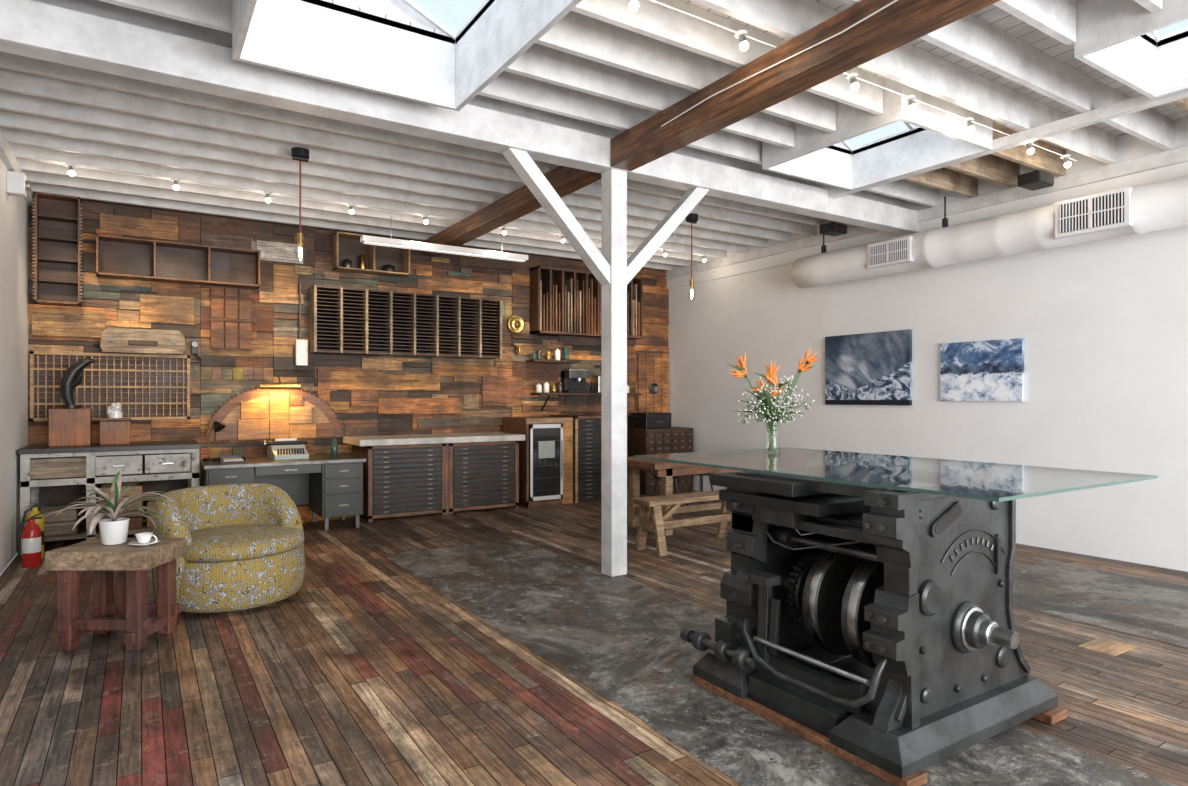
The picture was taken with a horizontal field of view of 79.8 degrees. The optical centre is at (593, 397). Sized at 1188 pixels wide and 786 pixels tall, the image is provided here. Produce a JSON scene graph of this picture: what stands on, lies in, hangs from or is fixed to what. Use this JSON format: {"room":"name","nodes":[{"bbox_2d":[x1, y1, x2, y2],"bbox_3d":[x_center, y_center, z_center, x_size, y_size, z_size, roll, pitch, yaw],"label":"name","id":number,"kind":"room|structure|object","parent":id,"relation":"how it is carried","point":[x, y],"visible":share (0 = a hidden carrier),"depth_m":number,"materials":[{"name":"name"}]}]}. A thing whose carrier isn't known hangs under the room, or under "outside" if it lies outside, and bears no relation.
{"room":"loft studio","nodes":[
{"label":"loft studio","id":0,"kind":"room"},
{"bbox_2d":[0,158,28,574],"bbox_3d":[-2.396,-0.430,1.881,0.150,3.660,12.150,0,0,-33],"label":"wall","id":1,"kind":"structure","parent":0,"point":[14,247],"depth_m":6.15,"materials":[{"name":"white paint"}]},
{"bbox_2d":[0,129,33,205],"bbox_3d":[-2.311,-1.960,1.935,0.050,0.120,12.150,0,0,-33],"label":"trim","id":2,"kind":"structure","parent":1,"relation":"attached to","point":[7,156],"depth_m":5.77,"materials":[{"name":"white wood"}]},
{"bbox_2d":[6,171,30,197],"bbox_3d":[-4.823,-1.790,5.955,0.150,0.180,0.130,0,0,-33],"label":"security camera","id":3,"kind":"object","parent":1,"relation":"attached to","point":[17,184],"visible":1,"depth_m":5.90,"materials":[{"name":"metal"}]},
{"bbox_2d":[82,200,583,413],"bbox_3d":[-2.282,-0.430,9.313,8.350,3.660,0.150,0,0,-33],"label":"wall","id":4,"kind":"structure","parent":0,"point":[82,200],"depth_m":8.02,"materials":[{"name":"white paint"}]},
{"bbox_2d":[28,200,668,516],"bbox_3d":[-2.205,-0.310,9.193,8.046,3.416,0.132,0,0,-33],"label":"wood plank cladding","id":5,"kind":"object","parent":4,"relation":"attached to","point":[243,335],"visible":0.49,"depth_m":8.42,"materials":[{"name":"brown wood"}]},
{"bbox_2d":[32,191,81,306],"bbox_3d":[-5.311,-1.465,7.043,0.390,1.070,0.210,0,0,-33],"label":"wall shelf","id":6,"kind":"object","parent":5,"relation":"attached to","point":[57,220],"visible":1,"depth_m":7.08,"materials":[{"name":"brown wood"}]},
{"bbox_2d":[30,351,189,420],"bbox_3d":[-4.971,-0.115,7.356,1.370,0.690,0.050,0,0,-33],"label":"wall rack","id":7,"kind":"object","parent":5,"relation":"attached to","point":[146,386],"visible":0.87,"depth_m":7.38,"materials":[{"name":"brown wood"}]},
{"bbox_2d":[100,327,184,354],"bbox_3d":[-4.724,-0.595,7.451,0.750,0.250,0.115,0,0,-33],"label":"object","id":8,"kind":"object","parent":5,"relation":"attached to","point":[113,340],"visible":1,"depth_m":7.41,"materials":[{"name":"wood"}]},
{"bbox_2d":[96,234,259,288],"bbox_3d":[-4.410,-1.440,7.601,1.500,0.400,0.240,0,0,-33],"label":"wall shelf","id":9,"kind":"object","parent":5,"relation":"attached to","point":[117,257],"visible":1,"depth_m":7.62,"materials":[{"name":"brown wood"}]},
{"bbox_2d":[191,341,201,361],"bbox_3d":[-4.325,-0.508,7.727,0.099,0.224,0.120,0,0,-33],"label":"clamp","id":10,"kind":"object","parent":5,"relation":"attached to","point":[194,344],"visible":1,"depth_m":7.70,"materials":[{"name":"metal"}]},
{"bbox_2d":[203,386,343,440],"bbox_3d":[-3.644,0.158,8.166,1.489,0.625,0.084,0,0,-33],"label":"wall decoration","id":11,"kind":"object","parent":5,"relation":"attached to","point":[255,414],"depth_m":8.12,"materials":[{"name":"brown wood"}]},
{"bbox_2d":[259,377,300,389],"bbox_3d":[-3.584,-0.168,8.092,0.420,0.145,0.164,0,0,-33],"label":"lamp","id":12,"kind":"object","parent":5,"relation":"attached to","point":[263,386],"visible":1,"depth_m":8.03,"materials":[{"name":"gold metal"}]},
{"bbox_2d":[295,283,307,365],"bbox_3d":[-3.423,-0.865,8.312,0.130,0.970,0.074,0,0,-33],"label":"electrical box","id":13,"kind":"object","parent":5,"relation":"attached to","point":[301,346],"visible":1,"depth_m":8.30,"materials":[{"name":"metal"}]},
{"bbox_2d":[332,231,409,276],"bbox_3d":[-2.717,-1.745,8.684,0.880,0.430,0.240,0,0,-33],"label":"wall shelf","id":14,"kind":"object","parent":5,"relation":"attached to","point":[345,245],"visible":0.73,"depth_m":8.70,"materials":[{"name":"brown wood"}]},
{"bbox_2d":[343,258,351,267],"bbox_3d":[-2.961,-1.611,8.528,0.100,0.120,0.098,0,0,-33],"label":"jar","id":15,"kind":"object","parent":14,"relation":"in","point":[347,262],"visible":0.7,"depth_m":8.49,"materials":[{"name":"ceramic"}]},
{"bbox_2d":[360,254,365,268],"bbox_3d":[-2.810,-1.651,8.625,0.070,0.200,0.069,0,0,-33],"label":"jar","id":16,"kind":"object","parent":14,"relation":"in","point":[362,257],"visible":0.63,"depth_m":8.60,"materials":[{"name":"gold metal"}]},
{"bbox_2d":[383,264,394,271],"bbox_3d":[-2.540,-1.601,8.797,0.140,0.100,0.138,0,0,-33],"label":"jar","id":17,"kind":"object","parent":14,"relation":"in","point":[388,267],"visible":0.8,"depth_m":8.74,"materials":[{"name":"black ceramic"}]},
{"bbox_2d":[309,285,501,358],"bbox_3d":[-2.296,-0.915,8.918,2.368,0.770,0.300,0,0,-33],"label":"rack","id":18,"kind":"object","parent":5,"relation":"attached to","point":[350,321],"visible":1,"depth_m":8.82,"materials":[{"name":"brown wood"}]},
{"bbox_2d":[507,315,524,333],"bbox_3d":[-1.081,-1.020,9.838,0.260,0.260,0.060,0,0,-33],"label":"gauge","id":19,"kind":"object","parent":5,"relation":"attached to","point":[515,323],"visible":1,"depth_m":9.82},
{"bbox_2d":[514,343,521,354],"bbox_3d":[-1.057,-0.674,9.817,0.113,0.151,0.113,0,0,14],"label":"tap","id":20,"kind":"object","parent":5,"relation":"attached to","point":[517,346],"visible":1,"depth_m":9.78,"materials":[{"name":"gold metal"}]},
{"bbox_2d":[526,359,641,410],"bbox_3d":[-0.119,-0.172,10.301,1.800,0.716,0.285,0,0,-33],"label":"floating shelf","id":21,"kind":"object","parent":5,"relation":"attached to","point":[533,360],"visible":0.74,"depth_m":9.99,"materials":[{"name":"brown wood"}]},
{"bbox_2d":[531,352,536,359],"bbox_3d":[-0.838,-0.586,9.886,0.080,0.110,0.079,0,0,-33],"label":"canister","id":22,"kind":"object","parent":21,"relation":"on","point":[533,355],"visible":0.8,"depth_m":9.86,"materials":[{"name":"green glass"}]},
{"bbox_2d":[536,383,541,392],"bbox_3d":[-0.771,-0.141,9.929,0.080,0.130,0.079,0,0,-33],"label":"canister","id":23,"kind":"object","parent":21,"relation":"on","point":[538,387],"visible":1,"depth_m":9.90,"materials":[{"name":"white ceramic"}]},
{"bbox_2d":[536,349,541,359],"bbox_3d":[-0.771,-0.606,9.929,0.080,0.150,0.079,0,0,-33],"label":"canister","id":24,"kind":"object","parent":21,"relation":"on","point":[539,353],"visible":0.77,"depth_m":9.90,"materials":[{"name":"metal"}]},
{"bbox_2d":[544,382,548,392],"bbox_3d":[-0.670,-0.151,9.994,0.080,0.150,0.079,0,0,-33],"label":"canister","id":25,"kind":"object","parent":21,"relation":"on","point":[546,385],"visible":1,"depth_m":9.96,"materials":[{"name":"white ceramic"}]},
{"bbox_2d":[545,351,550,359],"bbox_3d":[-0.644,-0.596,10.010,0.080,0.130,0.079,0,0,-33],"label":"canister","id":26,"kind":"object","parent":21,"relation":"on","point":[547,354],"visible":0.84,"depth_m":9.98,"materials":[{"name":"gold metal"}]},
{"bbox_2d":[551,384,556,392],"bbox_3d":[-0.569,-0.136,10.058,0.080,0.120,0.079,0,0,-33],"label":"canister","id":27,"kind":"object","parent":21,"relation":"on","point":[553,387],"visible":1,"depth_m":10.03,"materials":[{"name":"gold metal"}]},
{"bbox_2d":[555,349,559,359],"bbox_3d":[-0.518,-0.616,10.091,0.080,0.170,0.079,0,0,-33],"label":"canister","id":28,"kind":"object","parent":21,"relation":"on","point":[557,352],"visible":0.78,"depth_m":10.05,"materials":[{"name":"white ceramic"}]},
{"bbox_2d":[557,381,562,392],"bbox_3d":[-0.484,-0.161,10.112,0.080,0.170,0.079,0,0,-33],"label":"canister","id":29,"kind":"object","parent":21,"relation":"on","point":[559,384],"visible":1,"depth_m":10.08,"materials":[{"name":"metal"}]},
{"bbox_2d":[563,346,568,359],"bbox_3d":[-0.400,-0.636,10.166,0.080,0.210,0.079,0,0,-33],"label":"canister","id":30,"kind":"object","parent":21,"relation":"on","point":[566,349],"visible":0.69,"depth_m":10.13,"materials":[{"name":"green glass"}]},
{"bbox_2d":[562,369,590,392],"bbox_3d":[-0.233,-0.243,10.201,0.360,0.334,0.320,0,0,-33],"label":"espresso machine","id":31,"kind":"object","parent":21,"relation":"on","point":[573,380],"visible":0.98,"depth_m":10.18,"materials":[{"name":"black metal"}]},
{"bbox_2d":[592,365,600,392],"bbox_3d":[0.100,-0.278,10.423,0.160,0.404,0.266,0,0,-33],"label":"coffee grinder","id":32,"kind":"object","parent":21,"relation":"on","point":[596,380],"visible":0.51,"depth_m":10.37,"materials":[{"name":"metal"}]},
{"bbox_2d":[530,266,642,339],"bbox_3d":[-0.083,-1.360,10.357,1.780,0.920,0.260,0,0,-33],"label":"rack","id":33,"kind":"object","parent":5,"relation":"attached to","point":[563,302],"visible":0.74,"depth_m":10.13,"materials":[{"name":"brown wood"}]},
{"bbox_2d":[649,383,658,393],"bbox_3d":[0.937,-0.150,11.119,0.180,0.180,0.035,0,0,-33],"label":"gauge","id":34,"kind":"object","parent":5,"relation":"attached to","point":[653,387],"visible":1,"depth_m":11.11,"materials":[{"name":"metal"}]},
{"bbox_2d":[81,198,666,270],"bbox_3d":[-2.188,-2.140,9.165,8.050,0.240,0.040,0,0,-33],"label":"trim","id":35,"kind":"structure","parent":4,"relation":"attached to","point":[81,198],"depth_m":8.31,"materials":[{"name":"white wood"}]},
{"bbox_2d":[0,490,1187,785],"bbox_3d":[1.045,1.458,4.111,8.050,0.124,12.200,0,0,-33],"label":"floor","id":36,"kind":"structure","parent":0,"point":[490,646],"depth_m":3.56,"materials":[{"name":"brown wood"}]},
{"bbox_2d":[17,511,43,567],"bbox_3d":[-4.675,1.175,5.905,0.144,0.450,0.140,0,0,-4],"label":"fire extinguisher","id":37,"kind":"object","parent":36,"relation":"on","point":[30,546],"visible":1,"depth_m":5.86,"materials":[{"name":"red metal"}]},
{"bbox_2d":[21,500,46,558],"bbox_3d":[-4.856,1.145,6.169,0.144,0.510,0.140,0,0,-4],"label":"fire extinguisher","id":38,"kind":"object","parent":36,"relation":"on","point":[34,508],"visible":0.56,"depth_m":6.16,"materials":[{"name":"yellow metal"}]},
{"bbox_2d":[18,440,200,554],"bbox_3d":[-4.713,0.927,6.998,1.420,0.945,0.790,0,0,-33],"label":"workbench","id":39,"kind":"object","parent":36,"relation":"on","point":[53,474],"visible":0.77,"depth_m":6.75,"materials":[{"name":"grey wood"}]},
{"bbox_2d":[38,505,79,535],"bbox_3d":[-5.082,1.155,6.721,0.320,0.220,0.400,0,0,-33],"label":"wooden crate","id":40,"kind":"object","parent":39,"relation":"on","point":[61,523],"visible":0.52,"depth_m":6.59,"materials":[{"name":"brown wood"}]},
{"bbox_2d":[48,408,91,446],"bbox_3d":[-5.035,0.277,6.834,0.320,0.354,0.300,0,0,-33],"label":"box","id":41,"kind":"object","parent":39,"relation":"on","point":[66,426],"visible":1,"depth_m":6.71,"materials":[{"name":"brown wood"}]},
{"bbox_2d":[59,357,94,407],"bbox_3d":[-4.990,-0.152,6.863,0.284,0.501,0.160,0,0,-33],"label":"sculpture","id":42,"kind":"object","parent":41,"relation":"on","point":[72,377],"visible":0.94,"depth_m":6.80,"materials":[{"name":"metal"}]},
{"bbox_2d":[98,418,131,444],"bbox_3d":[-4.752,0.327,7.050,0.270,0.254,0.260,0,0,-33],"label":"box","id":43,"kind":"object","parent":39,"relation":"on","point":[112,430],"visible":1,"depth_m":6.95,"materials":[{"name":"brown wood"}]},
{"bbox_2d":[106,403,122,417],"bbox_3d":[-4.753,0.121,7.056,0.139,0.155,0.145,0,0,22],"label":"sculpture","id":44,"kind":"object","parent":43,"relation":"on","point":[114,410],"visible":0.99,"depth_m":7.01,"materials":[{"name":"stone"}]},
{"bbox_2d":[99,508,141,530],"bbox_3d":[-4.656,1.165,6.993,0.350,0.200,0.400,0,0,-33],"label":"wooden crate","id":45,"kind":"object","parent":39,"relation":"on","point":[135,521],"visible":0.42,"depth_m":6.88,"materials":[{"name":"brown wood"}]},
{"bbox_2d":[99,482,141,506],"bbox_3d":[-4.656,0.955,6.993,0.350,0.200,0.400,0,0,-33],"label":"wooden crate","id":46,"kind":"object","parent":45,"relation":"on","point":[106,488],"visible":0.48,"depth_m":6.89,"materials":[{"name":"beige wood"}]},
{"bbox_2d":[147,497,158,526],"bbox_3d":[-4.340,1.145,7.195,0.320,0.240,0.400,0,0,-33],"label":"wooden crate","id":47,"kind":"object","parent":39,"relation":"on","point":[150,503],"visible":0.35,"depth_m":6.96,"materials":[{"name":"beige wood"}]},
{"bbox_2d":[45,538,186,650],"bbox_3d":[-2.739,1.123,4.099,0.562,0.555,0.420,0,0,0],"label":"side table","id":48,"kind":"object","parent":36,"relation":"on","point":[131,563],"visible":1,"depth_m":3.94,"materials":[{"name":"brown wood"}]},
{"bbox_2d":[42,471,171,544],"bbox_3d":[-2.814,0.643,4.129,0.624,0.402,0.523,0,0,-33],"label":"plant","id":49,"kind":"object","parent":48,"relation":"on","point":[114,529],"visible":1,"depth_m":4.09,"materials":[{"name":"green plant"}]},
{"bbox_2d":[128,532,159,545],"bbox_3d":[-2.585,0.812,4.079,0.154,0.064,0.154,0,0,-33],"label":"cup","id":50,"kind":"object","parent":48,"relation":"on","point":[143,539],"visible":1,"depth_m":4.07,"materials":[{"name":"white ceramic"}]},
{"bbox_2d":[153,483,304,613],"bbox_3d":[-2.489,1.017,4.895,0.940,0.766,0.940,0,0,-33],"label":"lounge chair","id":51,"kind":"object","parent":36,"relation":"on","point":[245,541],"visible":0.88,"depth_m":4.66,"materials":[{"name":"yellow fabric"}]},
{"bbox_2d":[199,454,365,530],"bbox_3d":[-3.307,1.025,7.557,1.532,0.750,0.804,0,0,-33],"label":"desk","id":52,"kind":"object","parent":36,"relation":"on","point":[331,486],"visible":0.56,"depth_m":7.50,"materials":[{"name":"metal"}]},
{"bbox_2d":[203,421,224,460],"bbox_3d":[-3.959,0.443,7.401,0.229,0.412,0.138,0,0,12],"label":"desk lamp","id":53,"kind":"object","parent":52,"relation":"on","point":[218,426],"visible":1,"depth_m":7.39,"materials":[{"name":"black metal"}]},
{"bbox_2d":[218,455,246,462],"bbox_3d":[-3.717,0.624,7.297,0.240,0.049,0.300,0,0,-33],"label":"desk tray","id":54,"kind":"object","parent":52,"relation":"on","point":[230,458],"depth_m":7.29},
{"bbox_2d":[263,438,308,459],"bbox_3d":[-3.301,0.544,7.622,0.442,0.210,0.363,0,0,-33],"label":"typewriter","id":55,"kind":"object","parent":52,"relation":"on","point":[288,448],"visible":1,"depth_m":7.58,"materials":[{"name":"beige metal"}]},
{"bbox_2d":[330,436,337,455],"bbox_3d":[-2.940,0.541,8.031,0.080,0.215,0.080,0,0,-33],"label":"glass bottle","id":56,"kind":"object","parent":52,"relation":"on","point":[334,446],"visible":1,"depth_m":8.00,"materials":[{"name":"teal glass"}]},
{"bbox_2d":[352,441,518,521],"bbox_3d":[-1.938,0.970,8.811,1.890,0.860,0.726,0,0,-33],"label":"file cabinet","id":57,"kind":"object","parent":36,"relation":"on","point":[444,478],"visible":0.96,"depth_m":8.46,"materials":[{"name":"dark grey painted metal"},{"name":"brown wood"}]},
{"bbox_2d":[343,432,524,445],"bbox_3d":[-1.947,0.502,8.779,2.060,0.074,0.790,0,0,-33],"label":"countertop","id":58,"kind":"structure","parent":57,"relation":"on","point":[383,440],"depth_m":8.49,"materials":[{"name":"white stone"}]},
{"bbox_2d":[503,416,572,506],"bbox_3d":[-0.744,0.830,9.543,0.690,1.140,0.780,0,0,-33],"label":"cabinet","id":59,"kind":"object","parent":36,"relation":"on","point":[546,452],"visible":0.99,"depth_m":9.24,"materials":[{"name":"brown wood"}]},
{"bbox_2d":[550,414,600,502],"bbox_3d":[-0.076,0.820,10.002,0.850,1.160,0.726,0,0,-33],"label":"file cabinet","id":60,"kind":"object","parent":36,"relation":"on","point":[586,427],"visible":0.49,"depth_m":9.58,"materials":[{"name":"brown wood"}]},
{"bbox_2d":[601,169,626,576],"bbox_3d":[0.160,-0.197,5.634,0.150,3.187,0.150,0,0,-33],"label":"support post","id":61,"kind":"object","parent":36,"relation":"on","point":[613,181],"depth_m":5.58,"materials":[{"name":"white wood"}]},
{"bbox_2d":[627,427,692,494],"bbox_3d":[0.970,0.925,10.725,0.890,0.950,0.635,0,0,-33],"label":"base cabinet","id":62,"kind":"object","parent":36,"relation":"on","point":[640,441],"visible":0.61,"depth_m":10.44,"materials":[{"name":"brown wood"}]},
{"bbox_2d":[630,412,671,428],"bbox_3d":[0.858,0.335,10.695,0.490,0.229,0.425,0,0,-33],"label":"case","id":63,"kind":"object","parent":62,"relation":"on","point":[646,420],"visible":1,"depth_m":10.54,"materials":[{"name":"metal"}]},
{"bbox_2d":[652,473,682,514],"bbox_3d":[0.870,1.159,8.569,0.350,0.488,0.350,0,0,-33],"label":"stool","id":64,"kind":"object","parent":36,"relation":"on","point":[654,475],"visible":0.22,"depth_m":8.53,"materials":[{"name":"metal"}]},
{"bbox_2d":[631,490,731,556],"bbox_3d":[0.950,1.159,6.709,1.270,0.489,0.382,0,0,-33],"label":"wooden bench","id":65,"kind":"object","parent":36,"relation":"on","point":[654,503],"visible":0.76,"depth_m":6.52,"materials":[{"name":"brown wood"}]},
{"bbox_2d":[627,457,738,535],"bbox_3d":[1.401,1.025,8.018,2.400,0.750,0.800,0,0,-33],"label":"work table","id":66,"kind":"object","parent":36,"relation":"on","point":[666,471],"visible":0.34,"depth_m":7.49,"materials":[{"name":"brown wood"}]},
{"bbox_2d":[686,473,717,511],"bbox_3d":[1.349,1.159,8.934,0.350,0.488,0.350,0,0,-33],"label":"stool","id":67,"kind":"object","parent":36,"relation":"on","point":[708,474],"visible":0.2,"depth_m":8.89,"materials":[{"name":"metal"}]},
{"bbox_2d":[680,471,1067,785],"bbox_3d":[1.262,0.870,3.294,1.164,1.055,1.310,0,0,-33],"label":"table base","id":68,"kind":"object","parent":36,"relation":"on","point":[874,627],"visible":0.98,"depth_m":2.98,"materials":[{"name":"black metal"}]},
{"bbox_2d":[634,447,1157,501],"bbox_3d":[1.310,0.336,3.538,1.260,0.013,2.050,0,0,-33],"label":"glass tabletop","id":69,"kind":"object","parent":68,"relation":"on","point":[997,482],"visible":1,"depth_m":3.18,"materials":[{"name":"clear glass"}]},
{"bbox_2d":[727,347,820,452],"bbox_3d":[1.079,0.011,4.271,0.514,0.634,0.535,0,0,-33],"label":"flower vase","id":70,"kind":"object","parent":69,"relation":"on","point":[770,409],"visible":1,"depth_m":4.26,"materials":[{"name":"clear glass"}]},
{"bbox_2d":[0,0,1187,270],"bbox_3d":[1.014,-2.140,4.159,8.047,0.237,11.792,0,0,-33],"label":"ceiling","id":71,"kind":"structure","parent":0,"point":[605,68],"depth_m":5.43,"materials":[{"name":"white wood"}]},
{"bbox_2d":[291,147,308,257],"bbox_3d":[-2.392,-1.566,5.782,0.140,0.908,0.140,0,0,-33],"label":"pendant lamp","id":72,"kind":"object","parent":71,"relation":"hanging from","point":[300,154],"visible":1,"depth_m":5.77,"materials":[{"name":"black metal"}]},
{"bbox_2d":[41,161,711,261],"bbox_3d":[-1.497,-1.969,8.086,7.610,0.099,0.073,0,0,-33],"label":"string lights","id":73,"kind":"object","parent":71,"relation":"hanging from","point":[71,172],"depth_m":7.08},
{"bbox_2d":[232,0,581,110],"bbox_3d":[-0.599,-2.230,2.941,1.310,0.760,3.070,0,0,-33],"label":"skylight","id":74,"kind":"object","parent":71,"relation":"attached to","point":[299,37],"visible":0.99,"depth_m":4.16,"materials":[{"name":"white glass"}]},
{"bbox_2d":[360,231,527,261],"bbox_3d":[-1.682,-1.853,8.254,2.000,0.335,0.120,0,0,-33],"label":"strip light","id":75,"kind":"object","parent":71,"relation":"hanging from","point":[371,240],"visible":0.96,"depth_m":8.17,"materials":[{"name":"white"}]},
{"bbox_2d":[0,0,918,234],"bbox_3d":[0.097,-1.905,5.593,8.050,0.230,0.180,0,0,-33],"label":"ceiling beam","id":76,"kind":"structure","parent":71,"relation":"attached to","point":[28,28],"depth_m":4.52,"materials":[{"name":"white wood"}]},
{"bbox_2d":[502,148,609,285],"bbox_3d":[-0.273,-1.339,5.357,0.873,0.898,0.120,0,0,-33],"label":"knee brace","id":77,"kind":"object","parent":76,"relation":"attached to","point":[522,163],"visible":1,"depth_m":5.32,"materials":[{"name":"white wood"}]},
{"bbox_2d":[627,187,708,283],"bbox_3d":[0.593,-1.339,5.910,0.873,0.898,0.120,0,0,-33],"label":"knee brace","id":78,"kind":"object","parent":76,"relation":"attached to","point":[684,206],"visible":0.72,"depth_m":5.85,"materials":[{"name":"white wood"}]},
{"bbox_2d":[685,213,697,297],"bbox_3d":[1.078,-1.551,7.835,0.140,0.938,0.140,0,0,-33],"label":"pendant lamp","id":79,"kind":"object","parent":71,"relation":"hanging from","point":[691,218],"visible":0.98,"depth_m":7.82,"materials":[{"name":"black metal"}]},
{"bbox_2d":[424,0,999,255],"bbox_3d":[1.143,-1.905,4.096,0.200,0.229,12.070,0,0,-33],"label":"ceiling beam","id":80,"kind":"structure","parent":71,"relation":"attached to","point":[902,22],"depth_m":4.22,"materials":[{"name":"brown wood"}]},
{"bbox_2d":[661,0,897,126],"bbox_3d":[2.354,-1.900,1.980,0.009,0.036,7.000,0,0,-33],"label":"cable","id":81,"kind":"object","parent":80,"relation":"attached to","point":[894,1],"visible":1,"depth_m":3.96,"materials":[{"name":"white plastic"}]},
{"bbox_2d":[819,222,846,235],"bbox_3d":[2.755,-1.955,8.166,0.260,0.130,0.190,0,0,-33],"label":"ceiling speaker","id":82,"kind":"object","parent":71,"relation":"attached to","point":[832,228],"visible":1,"depth_m":8.11,"materials":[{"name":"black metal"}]},
{"bbox_2d":[628,0,1076,167],"bbox_3d":[2.056,-1.968,4.720,4.850,0.099,0.073,0,0,-33],"label":"string lights","id":83,"kind":"object","parent":71,"relation":"attached to","point":[741,35],"visible":0.98,"depth_m":4.47,"materials":[{"name":"white plastic"}]},
{"bbox_2d":[762,78,992,190],"bbox_3d":[2.271,-2.275,5.785,1.170,0.670,1.310,0,0,-33],"label":"skylight","id":84,"kind":"object","parent":71,"relation":"attached to","point":[945,138],"visible":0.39,"depth_m":5.80,"materials":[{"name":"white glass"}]},
{"bbox_2d":[791,176,1187,288],"bbox_3d":[4.965,-1.669,4.837,0.426,0.702,9.100,0,0,-33],"label":"ventilation duct","id":85,"kind":"object","parent":71,"relation":"hanging from","point":[1138,209],"visible":1,"depth_m":6.42,"materials":[{"name":"white metal"}]},
{"bbox_2d":[829,90,1187,198],"bbox_3d":[3.537,-1.980,4.974,0.080,0.080,4.570,0,0,-33],"label":"header beam","id":86,"kind":"structure","parent":71,"relation":"attached to","point":[1142,102],"depth_m":5.15,"materials":[{"name":"white wood"}]},
{"bbox_2d":[1074,0,1187,99],"bbox_3d":[3.636,-2.275,3.631,1.070,0.670,1.670,0,0,-33],"label":"skylight","id":87,"kind":"object","parent":71,"relation":"attached to","point":[1109,41],"visible":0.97,"depth_m":4.13,"materials":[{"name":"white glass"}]},
{"bbox_2d":[668,118,1187,571],"bbox_3d":[4.513,-0.430,6.298,0.150,3.660,12.150,0,0,-33],"label":"wall","id":88,"kind":"structure","parent":0,"point":[1102,324],"depth_m":6.80,"materials":[{"name":"white paint"}]},
{"bbox_2d":[825,329,911,404],"bbox_3d":[3.157,-0.335,8.239,0.038,0.830,1.140,0,0,-33],"label":"seascape painting","id":89,"kind":"object","parent":88,"relation":"attached to","point":[875,368],"visible":1,"depth_m":8.18},
{"bbox_2d":[666,146,1187,288],"bbox_3d":[4.424,-1.880,6.242,0.060,0.280,12.150,0,0,-33],"label":"ceiling beam","id":90,"kind":"structure","parent":88,"relation":"attached to","point":[1173,163],"depth_m":7.14,"materials":[{"name":"white paint"}]},
{"bbox_2d":[940,338,1023,400],"bbox_3d":[3.874,-0.270,7.119,0.038,0.600,0.820,0,0,-33],"label":"landscape painting","id":91,"kind":"object","parent":88,"relation":"attached to","point":[990,370],"visible":1,"depth_m":7.08},
{"bbox_2d":[1018,170,1053,190],"bbox_3d":[3.923,-1.950,6.301,0.260,0.140,0.190,0,0,-33],"label":"ceiling speaker","id":92,"kind":"object","parent":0,"point":[1037,179],"depth_m":6.24}
]}

